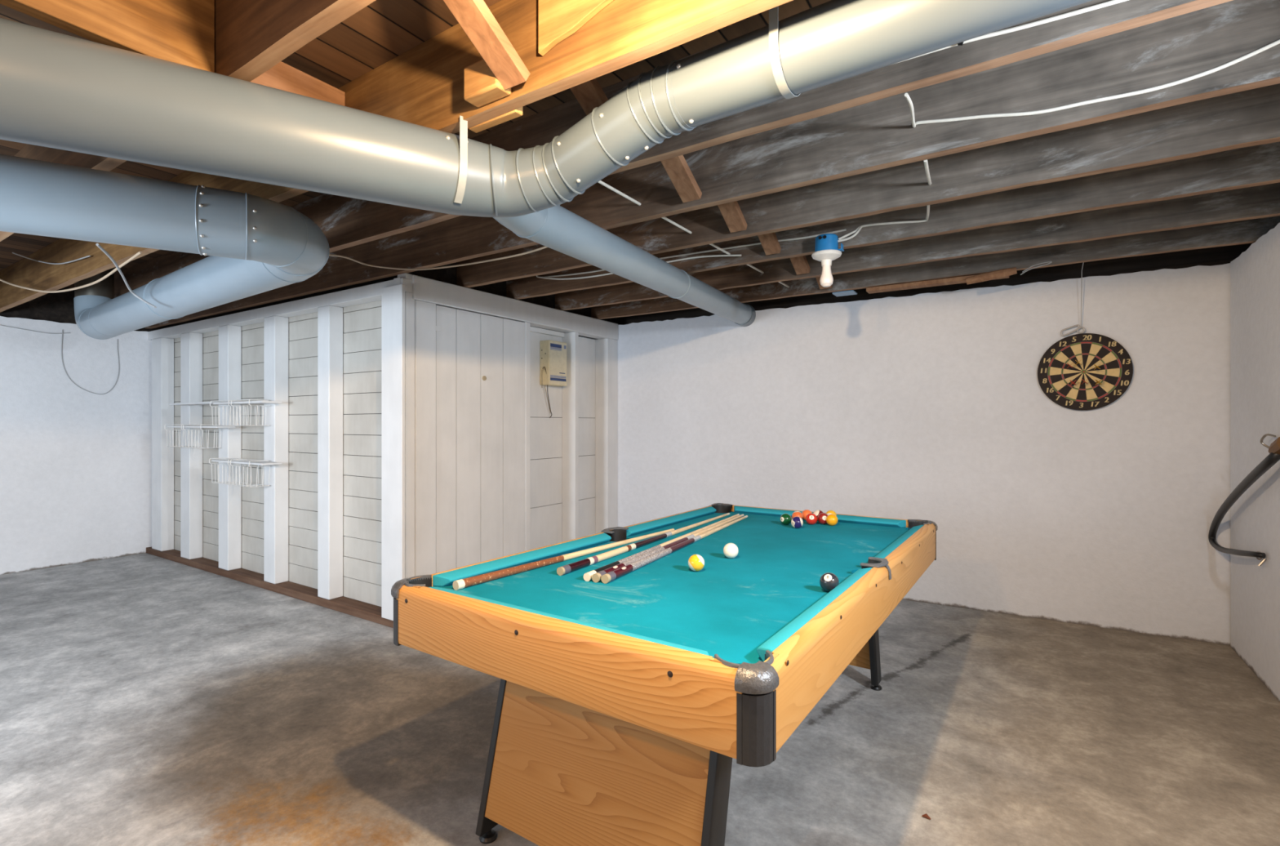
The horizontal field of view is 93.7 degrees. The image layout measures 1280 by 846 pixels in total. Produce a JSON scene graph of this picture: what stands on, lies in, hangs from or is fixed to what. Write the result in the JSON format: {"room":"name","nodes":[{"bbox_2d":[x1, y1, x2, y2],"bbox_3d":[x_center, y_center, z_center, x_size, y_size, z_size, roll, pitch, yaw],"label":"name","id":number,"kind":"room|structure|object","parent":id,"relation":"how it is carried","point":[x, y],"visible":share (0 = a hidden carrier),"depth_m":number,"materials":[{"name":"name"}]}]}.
{"room":"basement game room","nodes":[
{"label":"basement game room","id":0,"kind":"room"},
{"bbox_2d":[0,315,151,574],"bbox_3d":[-6.240,0.190,4.042,0.150,2.221,5.161,0,0,32],"label":"wall","id":1,"kind":"structure","parent":0,"point":[76,462],"depth_m":5.53,"materials":[{"name":"paint"}]},
{"bbox_2d":[0,324,70,333],"bbox_3d":[-5.362,-0.825,5.307,0.007,0.043,0.490,0,0,32],"label":"electrical cable","id":2,"kind":"object","parent":1,"relation":"attached to","point":[0,325],"visible":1,"depth_m":5.31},
{"bbox_2d":[0,287,159,331],"bbox_3d":[-6.308,-1.085,4.112,0.060,0.370,5.200,0,0,33],"label":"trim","id":3,"kind":"structure","parent":1,"relation":"attached to","point":[59,307],"depth_m":5.48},
{"bbox_2d":[61,328,119,394],"bbox_3d":[-5.155,-0.561,5.641,0.007,0.582,0.421,0,0,32],"label":"electrical cable","id":4,"kind":"object","parent":1,"relation":"attached to","point":[62,329],"visible":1,"depth_m":5.61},
{"bbox_2d":[173,300,381,606],"bbox_3d":[-3.157,0.180,5.000,4.090,2.240,0.031,0,0,33],"label":"wall partition","id":5,"kind":"structure","parent":0,"point":[362,322],"depth_m":4.59,"materials":[{"name":"wood"}]},
{"bbox_2d":[146,546,393,627],"bbox_3d":[-3.185,1.272,4.929,4.120,0.055,0.120,0,0,33],"label":"trim","id":6,"kind":"structure","parent":5,"relation":"attached to","point":[357,608],"depth_m":4.57,"materials":[{"name":"brown wood"}]},
{"bbox_2d":[151,337,173,551],"bbox_3d":[-4.709,0.207,5.927,0.236,2.075,0.107,0,0,33],"label":"stud","id":7,"kind":"object","parent":6,"relation":"on","point":[162,348],"visible":1,"depth_m":5.87,"materials":[{"name":"white paint"}]},
{"bbox_2d":[180,332,202,559],"bbox_3d":[-4.157,0.207,5.567,0.194,2.075,0.107,0,0,33],"label":"stud","id":8,"kind":"object","parent":6,"relation":"on","point":[191,343],"visible":0.98,"depth_m":5.51,"materials":[{"name":"white paint"}]},
{"bbox_2d":[168,401,224,405],"bbox_3d":[-3.812,-0.167,5.190,0.855,0.014,0.143,0,0,33],"label":"wall shelf","id":9,"kind":"object","parent":8,"relation":"attached to","point":[200,402],"visible":0.77,"depth_m":5.14,"materials":[{"name":"metal"}]},
{"bbox_2d":[167,426,235,427],"bbox_3d":[-3.796,0.033,5.180,0.978,0.014,0.143,0,0,33],"label":"wall shelf","id":10,"kind":"object","parent":8,"relation":"attached to","point":[167,426],"visible":0.98,"depth_m":4.99,"materials":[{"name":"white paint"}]},
{"bbox_2d":[164,424,201,447],"bbox_3d":[-4.056,0.112,5.327,0.358,0.201,0.151,0,0,33],"label":"wire basket","id":11,"kind":"object","parent":10,"relation":"hanging from","point":[179,446],"visible":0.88,"depth_m":5.33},
{"bbox_2d":[182,424,221,448],"bbox_3d":[-3.735,0.112,5.117,0.343,0.201,0.151,0,0,33],"label":"wire basket","id":12,"kind":"object","parent":10,"relation":"hanging from","point":[197,446],"visible":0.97,"depth_m":5.08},
{"bbox_2d":[218,324,241,570],"bbox_3d":[-3.517,0.207,5.150,0.178,2.075,0.107,0,0,33],"label":"stud","id":13,"kind":"object","parent":6,"relation":"on","point":[229,335],"visible":1,"depth_m":5.09,"materials":[{"name":"white paint"}]},
{"bbox_2d":[263,315,288,583],"bbox_3d":[-2.861,0.207,4.722,0.169,2.075,0.107,0,0,33],"label":"stud","id":14,"kind":"object","parent":6,"relation":"on","point":[276,328],"visible":1,"depth_m":4.68,"materials":[{"name":"white paint"}]},
{"bbox_2d":[211,458,281,465],"bbox_3d":[-3.113,0.307,4.735,0.837,0.014,0.143,0,0,33],"label":"wall shelf","id":15,"kind":"object","parent":14,"relation":"attached to","point":[259,463],"visible":0.92,"depth_m":4.64,"materials":[{"name":"metal"}]},
{"bbox_2d":[208,457,248,484],"bbox_3d":[-3.318,0.386,4.846,0.330,0.201,0.151,0,0,33],"label":"wire basket","id":16,"kind":"object","parent":15,"relation":"hanging from","point":[215,464],"visible":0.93,"depth_m":4.84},
{"bbox_2d":[230,458,270,487],"bbox_3d":[-3.021,0.386,4.652,0.305,0.201,0.151,0,0,33],"label":"wire basket","id":17,"kind":"object","parent":15,"relation":"hanging from","point":[258,466],"visible":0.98,"depth_m":4.64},
{"bbox_2d":[213,400,281,404],"bbox_3d":[-3.098,-0.158,4.725,0.802,0.014,0.143,0,0,33],"label":"wall shelf","id":18,"kind":"object","parent":14,"relation":"attached to","point":[246,402],"visible":1,"depth_m":4.60,"materials":[{"name":"metal"}]},
{"bbox_2d":[209,400,248,425],"bbox_3d":[-3.309,-0.079,4.840,0.330,0.201,0.151,0,0,33],"label":"wire basket","id":19,"kind":"object","parent":18,"relation":"hanging from","point":[218,400],"visible":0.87,"depth_m":4.84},
{"bbox_2d":[231,399,270,425],"bbox_3d":[-3.017,-0.079,4.649,0.294,0.201,0.151,0,0,33],"label":"wire basket","id":20,"kind":"object","parent":18,"relation":"hanging from","point":[247,406],"visible":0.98,"depth_m":4.61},
{"bbox_2d":[317,305,342,599],"bbox_3d":[-2.219,0.207,4.303,0.149,2.075,0.107,0,0,33],"label":"stud","id":21,"kind":"object","parent":6,"relation":"on","point":[330,317],"visible":1,"depth_m":4.26,"materials":[{"name":"white paint"}]},
{"bbox_2d":[381,284,404,620],"bbox_3d":[-1.560,0.190,3.795,0.211,2.110,0.024,0,0,33],"label":"board","id":22,"kind":"object","parent":6,"relation":"on","point":[393,297],"visible":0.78,"depth_m":3.78,"materials":[{"name":"white paint"}]},
{"bbox_2d":[147,271,413,340],"bbox_3d":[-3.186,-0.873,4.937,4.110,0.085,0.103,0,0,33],"label":"trim","id":23,"kind":"structure","parent":5,"relation":"attached to","point":[371,292],"depth_m":4.57,"materials":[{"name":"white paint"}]},
{"bbox_2d":[393,272,414,577],"bbox_3d":[-1.507,0.175,3.834,0.088,2.250,0.094,0,0,33],"label":"trim","id":24,"kind":"structure","parent":5,"relation":"attached to","point":[409,301],"depth_m":3.81,"materials":[{"name":"white paint"}]},
{"bbox_2d":[414,299,435,576],"bbox_3d":[-1.433,0.256,3.936,0.100,2.089,0.154,0,0,33],"label":"trim","id":25,"kind":"structure","parent":5,"relation":"attached to","point":[424,312],"depth_m":3.90,"materials":[{"name":"white paint"}]},
{"bbox_2d":[0,0,830,288],"bbox_3d":[-2.025,-1.290,2.753,8.800,0.060,7.600,0,0,33],"label":"ceiling","id":26,"kind":"structure","parent":0,"point":[383,30],"depth_m":2.02,"materials":[{"name":"wood"}]},
{"bbox_2d":[0,153,329,339],"bbox_3d":[-2.838,-0.947,3.379,2.357,0.615,3.919,0,0,-17],"label":"duct","id":27,"kind":"object","parent":26,"relation":"hanging from","point":[254,244],"visible":0.99,"depth_m":2.25,"materials":[{"name":"metal"}]},
{"bbox_2d":[95,243,156,307],"bbox_3d":[-2.733,-0.763,3.230,0.147,0.215,0.668,0,0,-29],"label":"electrical cable","id":28,"kind":"object","parent":27,"relation":"attached to","point":[98,245],"visible":1,"depth_m":3.28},
{"bbox_2d":[328,245,547,270],"bbox_3d":[-1.159,-0.897,3.093,1.524,0.161,0.684,0,0,33],"label":"electrical cable","id":29,"kind":"object","parent":27,"relation":"hanging from","point":[544,246],"visible":0.91,"depth_m":3.37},
{"bbox_2d":[0,0,375,241],"bbox_3d":[-2.233,-1.103,2.389,8.550,0.311,0.049,0,0,33],"label":"joist","id":30,"kind":"object","parent":26,"relation":"attached to","point":[251,37],"visible":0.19,"depth_m":1.57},
{"bbox_2d":[0,0,214,72],"bbox_3d":[-1.579,-1.104,1.123,0.048,0.308,1.358,0,0,33],"label":"beam","id":31,"kind":"structure","parent":30,"relation":"attached to","point":[182,32],"depth_m":1.54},
{"bbox_2d":[250,61,345,106],"bbox_3d":[-1.240,-1.100,2.048,0.045,0.260,0.465,0,0,33],"label":"board","id":32,"kind":"object","parent":30,"relation":"attached to","point":[282,76],"visible":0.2,"depth_m":2.09,"materials":[{"name":"brown wood"}]},
{"bbox_2d":[0,0,792,312],"bbox_3d":[-1.953,-1.104,2.819,8.550,0.311,0.049,0,0,33],"label":"joist","id":33,"kind":"object","parent":26,"relation":"attached to","point":[423,85],"visible":0.55,"depth_m":1.88,"materials":[{"name":"wood"}]},
{"bbox_2d":[12,252,90,264],"bbox_3d":[-3.826,-1.073,3.837,0.855,0.090,0.258,0,0,33],"label":"electrical cable","id":34,"kind":"object","parent":33,"relation":"attached to","point":[12,252],"visible":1,"depth_m":3.94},
{"bbox_2d":[0,250,142,293],"bbox_3d":[-3.773,-1.004,3.853,2.373,0.354,0.138,0,0,26],"label":"electrical cable","id":35,"kind":"object","parent":33,"relation":"hanging from","point":[137,254],"visible":0.98,"depth_m":3.64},
{"bbox_2d":[453,115,467,203],"bbox_3d":[-0.570,-0.835,1.908,0.024,0.251,0.066,0,0,-33],"label":"strap","id":36,"kind":"object","parent":33,"relation":"attached to","point":[463,123],"visible":1,"depth_m":1.88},
{"bbox_2d":[443,0,530,89],"bbox_3d":[-0.467,-1.107,1.545,0.085,0.286,0.442,0,0,33],"label":"brace","id":37,"kind":"object","parent":33,"relation":"attached to","point":[474,17],"visible":1,"depth_m":1.62,"materials":[{"name":"brown wood"}]},
{"bbox_2d":[463,58,511,106],"bbox_3d":[-0.451,-1.011,1.775,0.145,0.098,0.061,0,0,33],"label":"wood block","id":38,"kind":"object","parent":33,"relation":"attached to","point":[482,87],"visible":0.74,"depth_m":1.76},
{"bbox_2d":[469,106,522,133],"bbox_3d":[-0.456,-1.033,1.891,0.210,0.174,0.033,0,0,33],"label":"wood block","id":39,"kind":"object","parent":33,"relation":"attached to","point":[517,113],"visible":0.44,"depth_m":1.88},
{"bbox_2d":[0,0,1092,217],"bbox_3d":[-0.458,-0.851,1.413,4.244,0.392,1.516,0,0,0],"label":"duct","id":40,"kind":"object","parent":33,"relation":"hanging from","point":[59,91],"visible":0.96,"depth_m":1.57,"materials":[{"name":"metal"}]},
{"bbox_2d":[493,205,755,326],"bbox_3d":[0.172,-0.856,3.562,0.236,0.287,3.321,0,0,25],"label":"duct","id":41,"kind":"object","parent":40,"relation":"attached to","point":[557,228],"visible":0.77,"depth_m":2.85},
{"bbox_2d":[768,5,800,98],"bbox_3d":[0.385,-0.960,1.570,0.024,0.201,0.186,0,0,34],"label":"strap","id":42,"kind":"object","parent":40,"relation":"attached to","point":[775,63],"visible":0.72,"depth_m":1.50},
{"bbox_2d":[537,0,613,56],"bbox_3d":[-0.072,-1.143,1.553,0.497,0.214,0.019,0,0,33],"label":"ceiling beam","id":43,"kind":"structure","parent":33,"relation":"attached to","point":[557,20],"depth_m":1.64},
{"bbox_2d":[114,0,1231,297],"bbox_3d":[-1.655,-1.104,3.275,8.550,0.311,0.049,0,0,33],"label":"joist","id":44,"kind":"object","parent":26,"relation":"attached to","point":[345,222],"visible":0.34,"depth_m":1.89,"materials":[{"name":"wood"}]},
{"bbox_2d":[569,78,608,115],"bbox_3d":[-0.178,-1.107,1.988,0.085,0.287,0.472,0,0,33],"label":"brace","id":45,"kind":"object","parent":44,"relation":"attached to","point":[589,94],"visible":0.11,"depth_m":1.99,"materials":[{"name":"brown wood"}]},
{"bbox_2d":[892,0,1128,64],"bbox_3d":[0.824,-1.010,1.617,0.984,0.037,0.010,0,0,33],"label":"electrical cable","id":46,"kind":"object","parent":44,"relation":"attached to","point":[1113,2],"visible":0.44,"depth_m":1.50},
{"bbox_2d":[145,0,1279,328],"bbox_3d":[-1.373,-1.103,3.708,8.550,0.311,0.049,0,0,33],"label":"joist","id":47,"kind":"object","parent":26,"relation":"attached to","point":[878,134],"visible":0.55,"depth_m":2.14,"materials":[{"name":"wood"}]},
{"bbox_2d":[660,155,702,202],"bbox_3d":[0.112,-1.107,2.433,0.085,0.286,0.447,0,0,33],"label":"brace","id":48,"kind":"object","parent":47,"relation":"attached to","point":[677,168],"visible":0.44,"depth_m":2.52,"materials":[{"name":"brown wood"}]},
{"bbox_2d":[904,39,1279,127],"bbox_3d":[1.269,-1.029,1.740,0.939,0.086,0.380,0,0,33],"label":"electrical cable","id":49,"kind":"object","parent":47,"relation":"attached to","point":[914,123],"visible":1,"depth_m":1.85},
{"bbox_2d":[456,83,1279,287],"bbox_3d":[0.603,-1.104,3.012,4.480,0.311,0.049,0,0,33],"label":"joist","id":50,"kind":"object","parent":26,"relation":"attached to","point":[1251,117],"visible":0.5,"depth_m":2.49,"materials":[{"name":"wood"}]},
{"bbox_2d":[717,200,747,232],"bbox_3d":[0.388,-1.107,2.857,0.085,0.286,0.425,0,0,33],"label":"brace","id":51,"kind":"object","parent":50,"relation":"attached to","point":[731,212],"visible":0.44,"depth_m":2.95,"materials":[{"name":"brown wood"}]},
{"bbox_2d":[923,159,931,185],"bbox_3d":[1.140,-0.991,2.378,0.014,0.079,0.433,0,0,28],"label":"electrical cable","id":52,"kind":"object","parent":50,"relation":"attached to","point":[926,162],"visible":0.98,"depth_m":2.35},
{"bbox_2d":[506,141,1279,299],"bbox_3d":[0.863,-1.103,3.421,4.490,0.311,0.049,0,0,33],"label":"joist","id":53,"kind":"object","parent":26,"relation":"attached to","point":[1255,165],"visible":0.41,"depth_m":2.84,"materials":[{"name":"wood"}]},
{"bbox_2d":[538,253,741,279],"bbox_3d":[-0.072,-1.030,3.975,1.600,0.095,0.016,0,0,33],"label":"electrical cable","id":54,"kind":"object","parent":53,"relation":"attached to","point":[740,255],"visible":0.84,"depth_m":3.79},
{"bbox_2d":[536,228,846,277],"bbox_3d":[0.170,-1.063,3.833,2.234,0.068,0.022,0,0,33],"label":"electrical cable","id":55,"kind":"object","parent":53,"relation":"attached to","point":[844,229],"visible":0.8,"depth_m":3.64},
{"bbox_2d":[757,231,781,254],"bbox_3d":[0.656,-1.107,3.268,0.085,0.286,0.415,0,0,33],"label":"brace","id":56,"kind":"object","parent":53,"relation":"attached to","point":[770,243],"visible":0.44,"depth_m":3.37,"materials":[{"name":"brown wood"}]},
{"bbox_2d":[811,233,844,287],"bbox_3d":[1.006,-0.866,3.222,0.166,0.272,0.156,0,0,33],"label":"light fixture","id":57,"kind":"object","parent":53,"relation":"attached to","point":[826,246],"visible":1,"depth_m":3.19,"materials":[{"name":"blue plastic"}]},
{"bbox_2d":[837,225,862,242],"bbox_3d":[1.115,-1.004,3.188,0.126,0.080,0.017,0,0,11],"label":"electrical cable","id":58,"kind":"object","parent":57,"relation":"attached to","point":[860,226],"visible":1,"depth_m":3.18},
{"bbox_2d":[838,204,929,239],"bbox_3d":[1.298,-1.008,2.982,0.288,0.083,0.594,0,0,-22],"label":"electrical cable","id":59,"kind":"object","parent":53,"relation":"attached to","point":[928,206],"visible":0.96,"depth_m":3.09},
{"bbox_2d":[555,182,1279,310],"bbox_3d":[1.166,-1.103,3.868,4.470,0.311,0.049,0,0,33],"label":"joist","id":60,"kind":"object","parent":26,"relation":"attached to","point":[1263,201],"visible":0.31,"depth_m":3.30,"materials":[{"name":"wood"}]},
{"bbox_2d":[790,255,810,274],"bbox_3d":[0.936,-1.107,3.697,0.085,0.287,0.468,0,0,33],"label":"brace","id":61,"kind":"object","parent":60,"relation":"attached to","point":[800,264],"visible":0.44,"depth_m":3.82,"materials":[{"name":"brown wood"}]},
{"bbox_2d":[591,215,1279,319],"bbox_3d":[1.442,-1.104,4.299,4.480,0.311,0.049,0,0,33],"label":"joist","id":62,"kind":"object","parent":26,"relation":"attached to","point":[1246,231],"visible":0.27,"depth_m":3.75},
{"bbox_2d":[598,180,789,287],"bbox_3d":[0.426,-1.016,3.442,0.018,0.017,2.500,0,0,33],"label":"electrical cable","id":63,"kind":"object","parent":62,"relation":"attached to","point":[601,182],"visible":0.57,"depth_m":3.01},
{"bbox_2d":[815,276,832,288],"bbox_3d":[1.223,-1.107,4.138,0.085,0.286,0.441,0,0,33],"label":"brace","id":64,"kind":"object","parent":62,"relation":"attached to","point":[818,278],"visible":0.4,"depth_m":4.28,"materials":[{"name":"brown wood"}]},
{"bbox_2d":[832,289,857,296],"bbox_3d":[1.503,-0.975,4.406,0.150,0.058,0.120,0,0,33],"label":"plate","id":65,"kind":"object","parent":62,"relation":"attached to","point":[847,292],"visible":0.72,"depth_m":4.39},
{"bbox_2d":[866,274,1008,293],"bbox_3d":[1.963,-0.933,4.005,0.851,0.027,0.090,0,0,33],"label":"board","id":66,"kind":"object","parent":62,"relation":"attached to","point":[955,280],"visible":0.66,"depth_m":4.03,"materials":[{"name":"brown wood"}]},
{"bbox_2d":[965,266,1017,284],"bbox_3d":[2.191,-0.917,3.748,0.275,0.072,0.052,0,0,33],"label":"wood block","id":67,"kind":"object","parent":62,"relation":"attached to","point":[995,274],"visible":1,"depth_m":3.73,"materials":[{"name":"brown wood"}]},
{"bbox_2d":[1020,261,1052,275],"bbox_3d":[2.383,-0.932,3.613,0.161,0.060,0.013,0,0,37],"label":"wire loop","id":68,"kind":"object","parent":67,"relation":"attached to","point":[1024,271],"visible":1,"depth_m":3.61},
{"bbox_2d":[1080,262,1084,326],"bbox_3d":[2.731,-0.805,3.701,0.004,0.394,0.353,0,0,33],"label":"wire","id":69,"kind":"object","parent":62,"relation":"hanging from","point":[1083,262],"visible":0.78,"depth_m":3.81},
{"bbox_2d":[1060,324,1084,336],"bbox_3d":[2.790,-0.598,3.870,0.130,0.070,0.010,0,0,31],"label":"hook","id":70,"kind":"object","parent":69,"relation":"hanging from","point":[1077,325],"visible":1,"depth_m":3.87,"materials":[{"name":"metal"}]},
{"bbox_2d":[1037,333,1133,410],"bbox_3d":[2.843,-0.327,3.847,0.493,0.493,0.034,0,0,31],"label":"dartboard","id":71,"kind":"object","parent":70,"relation":"hanging from","point":[1115,373],"visible":1,"depth_m":3.83,"materials":[{"name":"wood"}]},
{"bbox_2d":[530,331,595,549],"bbox_3d":[-0.682,0.256,5.317,0.050,2.089,1.191,0,0,33],"label":"wall","id":72,"kind":"structure","parent":0,"point":[546,433],"depth_m":5.20,"materials":[{"name":"white paint"}]},
{"bbox_2d":[435,305,524,573],"bbox_3d":[-1.161,0.256,4.315,0.063,2.088,0.904,0,0,33],"label":"door","id":73,"kind":"structure","parent":72,"relation":"in","point":[480,358],"depth_m":4.28,"materials":[{"name":"white paint"}]},
{"bbox_2d":[413,262,615,339],"bbox_3d":[-0.892,-1.035,5.004,0.040,0.470,2.390,0,0,33],"label":"trim","id":74,"kind":"structure","parent":72,"relation":"attached to","point":[448,275],"depth_m":4.62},
{"bbox_2d":[412,275,617,339],"bbox_3d":[-0.875,-0.868,4.805,0.126,0.155,2.262,0,0,33],"label":"trim","id":75,"kind":"structure","parent":72,"relation":"attached to","point":[424,289],"depth_m":4.50,"materials":[{"name":"white paint"}]},
{"bbox_2d":[523,321,530,551],"bbox_3d":[-0.960,0.256,4.755,0.198,2.089,0.052,0,0,33],"label":"trim","id":76,"kind":"structure","parent":72,"relation":"attached to","point":[527,325],"depth_m":4.70,"materials":[{"name":"white paint"}]},
{"bbox_2d":[530,326,564,337],"bbox_3d":[-0.822,-0.769,5.028,0.029,0.039,0.552,0,0,33],"label":"trim","id":77,"kind":"structure","parent":72,"relation":"attached to","point":[533,329],"depth_m":5.06,"materials":[{"name":"white paint"}]},
{"bbox_2d":[539,339,566,417],"bbox_3d":[-0.741,-0.365,5.082,0.107,0.647,0.256,0,0,33],"label":"control box","id":78,"kind":"object","parent":72,"relation":"attached to","point":[553,353],"visible":1,"depth_m":5.02,"materials":[{"name":"beige plastic"}]},
{"bbox_2d":[562,331,578,542],"bbox_3d":[-0.609,0.256,5.248,0.146,2.089,0.048,0,0,33],"label":"trim","id":79,"kind":"structure","parent":72,"relation":"attached to","point":[570,392],"depth_m":5.22,"materials":[{"name":"white paint"}]},
{"bbox_2d":[0,552,1279,845],"bbox_3d":[-2.025,1.350,2.753,8.800,0.100,7.600,0,0,33],"label":"floor","id":80,"kind":"structure","parent":0,"point":[146,699],"depth_m":2.52,"materials":[{"name":"concrete"}]},
{"bbox_2d":[391,502,937,845],"bbox_3d":[0.350,0.890,2.404,1.234,0.820,2.218,0,0,34],"label":"pool table","id":81,"kind":"object","parent":80,"relation":"on","point":[625,704],"visible":0.95,"depth_m":1.67,"materials":[{"name":"brown wood"}]},
{"bbox_2d":[432,533,611,586],"bbox_3d":[-0.392,0.507,2.285,0.052,0.036,0.900,0,0,34],"label":"cushion","id":82,"kind":"object","parent":81,"relation":"on","point":[446,578],"depth_m":2.20,"materials":[{"name":"teal fabric"}]},
{"bbox_2d":[453,528,674,590],"bbox_3d":[-0.209,0.510,2.398,0.030,0.030,1.264,0,0,36],"label":"pool cue","id":83,"kind":"object","parent":81,"relation":"on","point":[470,581],"visible":0.97,"depth_m":2.15,"materials":[{"name":"brown wood"}]},
{"bbox_2d":[428,586,708,655],"bbox_3d":[-0.233,0.507,1.542,0.945,0.036,0.052,0,0,34],"label":"cushion","id":84,"kind":"object","parent":81,"relation":"on","point":[582,624],"depth_m":1.46,"materials":[{"name":"teal fabric"}]},
{"bbox_2d":[556,512,729,575],"bbox_3d":[0.116,0.511,2.745,0.030,0.030,1.572,0,0,30],"label":"pool cue","id":85,"kind":"object","parent":81,"relation":"on","point":[568,568],"visible":1,"depth_m":2.38,"materials":[{"name":"wood"}]},
{"bbox_2d":[583,513,739,581],"bbox_3d":[0.190,0.511,2.691,0.028,0.028,1.581,0,0,28],"label":"pool cue","id":86,"kind":"object","parent":81,"relation":"on","point":[588,575],"visible":0.66,"depth_m":2.34,"materials":[{"name":"beige wood"}]},
{"bbox_2d":[591,514,743,582],"bbox_3d":[0.217,0.510,2.677,0.030,0.030,1.582,0,0,27],"label":"pool cue","id":87,"kind":"object","parent":81,"relation":"on","point":[596,577],"visible":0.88,"depth_m":2.34,"materials":[{"name":"wood"}]},
{"bbox_2d":[626,506,715,536],"bbox_3d":[0.184,0.507,3.137,0.052,0.036,0.900,0,0,34],"label":"cushion","id":88,"kind":"object","parent":81,"relation":"on","point":[640,529],"depth_m":3.06,"materials":[{"name":"teal fabric"}]},
{"bbox_2d":[600,515,747,583],"bbox_3d":[0.239,0.510,2.648,0.030,0.030,1.543,0,0,27],"label":"pool cue","id":89,"kind":"object","parent":81,"relation":"on","point":[610,576],"visible":1,"depth_m":2.27,"materials":[{"name":"wood"}]},
{"bbox_2d":[688,554,704,571],"bbox_3d":[0.200,0.495,2.127,0.059,0.059,0.059,0,0,33],"label":"ball","id":90,"kind":"object","parent":81,"relation":"on","point":[695,562],"visible":1,"depth_m":2.11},
{"bbox_2d":[723,542,738,558],"bbox_3d":[0.353,0.495,2.330,0.059,0.059,0.059,0,0,33],"label":"ball","id":91,"kind":"object","parent":81,"relation":"on","point":[731,550],"visible":1,"depth_m":2.31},
{"bbox_2d":[780,513,791,524],"bbox_3d":[0.751,0.495,3.088,0.059,0.059,0.059,0,0,33],"label":"ball","id":92,"kind":"object","parent":81,"relation":"on","point":[785,518],"visible":0.98,"depth_m":3.07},
{"bbox_2d":[791,516,803,528],"bbox_3d":[0.782,0.495,2.989,0.059,0.059,0.059,0,0,33],"label":"ball","id":93,"kind":"object","parent":81,"relation":"on","point":[796,522],"visible":1,"depth_m":2.97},
{"bbox_2d":[791,511,803,519],"bbox_3d":[0.832,0.495,3.173,0.059,0.059,0.059,0,0,33],"label":"ball","id":94,"kind":"object","parent":81,"relation":"on","point":[797,513],"visible":0.59,"depth_m":3.15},
{"bbox_2d":[801,509,812,519],"bbox_3d":[0.898,0.495,3.228,0.059,0.059,0.059,0,0,33],"label":"ball","id":95,"kind":"object","parent":81,"relation":"on","point":[806,512],"visible":0.59,"depth_m":3.21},
{"bbox_2d":[805,513,817,524],"bbox_3d":[0.885,0.495,3.099,0.059,0.059,0.059,0,0,33],"label":"ball","id":96,"kind":"object","parent":81,"relation":"on","point":[811,518],"visible":1,"depth_m":3.08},
{"bbox_2d":[756,567,872,662],"bbox_3d":[0.517,0.507,1.670,0.052,0.036,0.900,0,0,34],"label":"cushion","id":97,"kind":"object","parent":81,"relation":"on","point":[782,639],"depth_m":1.53,"materials":[{"name":"teal fabric"}]},
{"bbox_2d":[813,509,822,520],"bbox_3d":[0.957,0.495,3.216,0.059,0.059,0.059,0,0,33],"label":"ball","id":98,"kind":"object","parent":81,"relation":"on","point":[818,512],"visible":0.44,"depth_m":3.20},
{"bbox_2d":[733,505,906,527],"bbox_3d":[0.934,0.507,3.266,0.945,0.036,0.052,0,0,34],"label":"cushion","id":99,"kind":"object","parent":81,"relation":"on","point":[747,510],"depth_m":3.15,"materials":[{"name":"teal fabric"}]},
{"bbox_2d":[817,512,827,524],"bbox_3d":[0.950,0.495,3.109,0.059,0.059,0.059,0,0,33],"label":"ball","id":100,"kind":"object","parent":81,"relation":"on","point":[821,517],"visible":0.93,"depth_m":3.09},
{"bbox_2d":[819,572,839,591],"bbox_3d":[0.589,0.495,1.867,0.059,0.059,0.059,0,0,33],"label":"ball","id":101,"kind":"object","parent":81,"relation":"on","point":[828,581],"visible":0.95,"depth_m":1.85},
{"bbox_2d":[823,573,831,581],"bbox_3d":[0.579,0.477,1.849,0.024,0.018,0.017,0,0,33],"label":"spot","id":102,"kind":"object","parent":101,"relation":"on","point":[827,577],"depth_m":1.85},
{"bbox_2d":[826,510,836,515],"bbox_3d":[1.020,0.495,3.205,0.059,0.059,0.059,0,0,33],"label":"ball","id":103,"kind":"object","parent":81,"relation":"on","point":[829,512],"visible":0.41,"depth_m":3.19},
{"bbox_2d":[826,514,838,525],"bbox_3d":[0.981,0.495,3.068,0.059,0.059,0.059,0,0,33],"label":"ball","id":104,"kind":"object","parent":81,"relation":"on","point":[831,519],"visible":1,"depth_m":3.05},
{"bbox_2d":[874,524,923,558],"bbox_3d":[1.093,0.507,2.522,0.052,0.036,0.900,0,0,34],"label":"cushion","id":105,"kind":"object","parent":81,"relation":"on","point":[901,542],"depth_m":2.44,"materials":[{"name":"teal fabric"}]},
{"bbox_2d":[617,262,1230,645],"bbox_3d":[1.670,0.179,4.672,4.703,2.241,0.150,0,0,31],"label":"wall","id":106,"kind":"structure","parent":0,"point":[935,407],"depth_m":4.16,"materials":[{"name":"paint"}]},
{"bbox_2d":[595,337,617,533],"bbox_3d":[-0.318,0.256,5.695,0.146,2.089,0.160,0,0,33],"label":"trim","id":107,"kind":"structure","parent":106,"relation":"attached to","point":[606,349],"depth_m":5.64,"materials":[{"name":"white paint"}]},
{"bbox_2d":[615,242,1253,324],"bbox_3d":[1.702,-1.085,4.716,4.700,0.370,0.040,0,0,33],"label":"ceiling beam","id":108,"kind":"structure","parent":106,"relation":"attached to","point":[1216,255],"depth_m":4.03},
{"bbox_2d":[1230,222,1279,701],"bbox_3d":[2.077,0.179,1.272,0.150,2.241,5.200,0,0,33],"label":"wall","id":109,"kind":"structure","parent":0,"point":[1255,274],"depth_m":3.07,"materials":[{"name":"paint"}]},
{"bbox_2d":[1208,433,1279,566],"bbox_3d":[3.094,0.389,3.058,0.104,0.675,1.109,0,0,33],"label":"hose","id":110,"kind":"object","parent":109,"relation":"attached to","point":[1273,456],"visible":1,"depth_m":2.98,"materials":[{"name":"black plastic"}]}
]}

